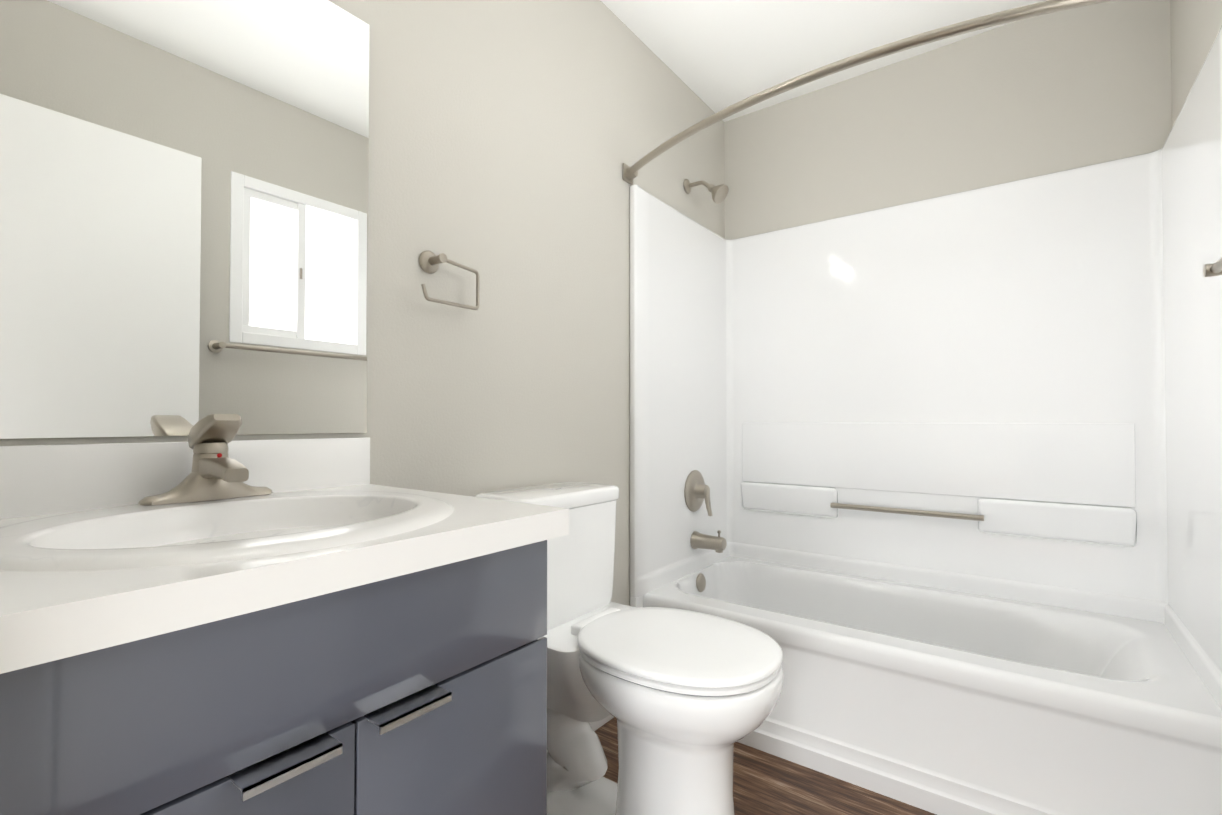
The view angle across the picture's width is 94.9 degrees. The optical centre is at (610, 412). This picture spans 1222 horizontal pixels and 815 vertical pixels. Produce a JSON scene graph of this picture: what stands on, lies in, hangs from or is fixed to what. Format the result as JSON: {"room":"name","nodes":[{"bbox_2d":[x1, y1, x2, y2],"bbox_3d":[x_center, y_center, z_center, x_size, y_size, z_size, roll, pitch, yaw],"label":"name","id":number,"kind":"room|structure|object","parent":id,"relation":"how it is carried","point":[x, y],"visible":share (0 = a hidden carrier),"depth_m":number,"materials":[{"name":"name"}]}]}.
{"room":"bathroom","nodes":[
{"label":"bathroom","id":0,"kind":"room"},
{"bbox_2d":[0,0,724,605],"bbox_3d":[-0.576,-0.192,1.258,0.128,2.440,3.830,-1,-1,37],"label":"wall","id":1,"kind":"structure","parent":0,"point":[183,217],"depth_m":1.17,"materials":[{"name":"grey paint"}]},
{"bbox_2d":[419,250,479,309],"bbox_3d":[-0.398,-0.323,1.354,0.059,0.134,0.167,-1,-1,37],"label":"towel ring","id":2,"kind":"object","parent":1,"relation":"attached to","point":[429,261],"visible":1,"depth_m":1.33,"materials":[{"name":"silver metal"}]},
{"bbox_2d":[683,179,728,203],"bbox_3d":[0.396,-0.924,2.322,0.185,0.133,0.078,-1,-1,37],"label":"shower head","id":3,"kind":"object","parent":1,"relation":"attached to","point":[719,193],"visible":1,"depth_m":2.29},
{"bbox_2d":[595,717,936,814],"bbox_3d":[0.080,1.071,0.749,1.764,0.100,3.830,-1,-1,37],"label":"floor","id":4,"kind":"structure","parent":0,"point":[765,783],"depth_m":1.54,"materials":[{"name":"wood"}]},
{"bbox_2d":[0,437,568,814],"bbox_3d":[-0.489,0.533,0.773,0.588,0.975,0.645,-1,-1,37],"label":"bathroom vanity","id":5,"kind":"object","parent":4,"relation":"on","point":[325,627],"visible":0.96,"depth_m":0.61,"materials":[{"name":"grey paint"}]},
{"bbox_2d":[138,414,272,504],"bbox_3d":[-0.620,0.070,0.888,0.139,0.136,0.180,-1,-1,37],"label":"faucet","id":6,"kind":"object","parent":5,"relation":"on","point":[217,473],"visible":1,"depth_m":0.88,"materials":[{"name":"silver metal"}]},
{"bbox_2d":[547,714,613,751],"bbox_3d":[-0.215,0.991,1.618,0.014,0.085,1.028,-1,-1,37],"label":"baseboard","id":7,"kind":"structure","parent":4,"relation":"on","point":[595,726],"depth_m":1.83,"materials":[{"name":"white"}]},
{"bbox_2d":[475,482,783,814],"bbox_3d":[0.042,0.657,1.358,0.737,0.918,0.388,-1,-1,37],"label":"toilet","id":8,"kind":"object","parent":4,"relation":"on","point":[687,699],"visible":0.81,"depth_m":1.25,"materials":[{"name":"white ceramic"}]},
{"bbox_2d":[630,26,1221,814],"bbox_3d":[0.913,0.108,1.881,1.518,1.860,0.797,-1,-1,37],"label":"bathtub","id":9,"kind":"object","parent":4,"relation":"on","point":[954,460],"visible":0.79,"depth_m":1.92,"materials":[{"name":"white plastic"}]},
{"bbox_2d":[684,470,712,515],"bbox_3d":[0.382,0.329,2.313,0.084,0.181,0.172,-1,-1,37],"label":"shower valve","id":10,"kind":"object","parent":9,"relation":"attached to","point":[696,491],"visible":1,"depth_m":2.30,"materials":[{"name":"silver metal"}]},
{"bbox_2d":[690,530,726,552],"bbox_3d":[0.402,0.521,2.295,0.135,0.089,0.072,-1,-1,37],"label":"tub spout","id":11,"kind":"object","parent":9,"relation":"attached to","point":[718,544],"visible":1,"depth_m":2.27,"materials":[{"name":"silver metal"}]},
{"bbox_2d":[1203,258,1221,276],"bbox_3d":[1.008,-0.293,0.811,0.080,0.052,0.817,-1,-1,37],"label":"towel bar","id":12,"kind":"object","parent":9,"relation":"attached to","point":[1212,270],"visible":1,"depth_m":1.12,"materials":[{"name":"silver metal"}]},
{"bbox_2d":[600,0,1046,121],"bbox_3d":[0.080,-1.469,0.788,1.764,0.100,3.830,-1,-1,37],"label":"ceiling","id":13,"kind":"structure","parent":0,"point":[715,56],"depth_m":2.07,"materials":[{"name":"white paint"}]},
{"bbox_2d":[724,0,1171,239],"bbox_3d":[1.189,-0.176,2.256,1.524,2.440,0.120,-1,-1,37],"label":"wall","id":14,"kind":"structure","parent":0,"point":[1063,90],"depth_m":2.10,"materials":[{"name":"grey paint"}]},
{"bbox_2d":[1170,0,1221,126],"bbox_3d":[0.739,-0.207,0.277,0.120,2.440,3.830,-1,-1,37],"label":"wall","id":15,"kind":"structure","parent":0,"point":[1196,25],"depth_m":1.57,"materials":[{"name":"grey paint"}]},
{"bbox_2d":[623,0,1114,184],"bbox_3d":[0.618,-0.868,1.500,1.527,0.060,0.230,-1,-1,37],"label":"curtain rod","id":16,"kind":"object","parent":15,"relation":"attached to","point":[630,174],"visible":1,"depth_m":1.36,"materials":[{"name":"silver metal"}]}
]}

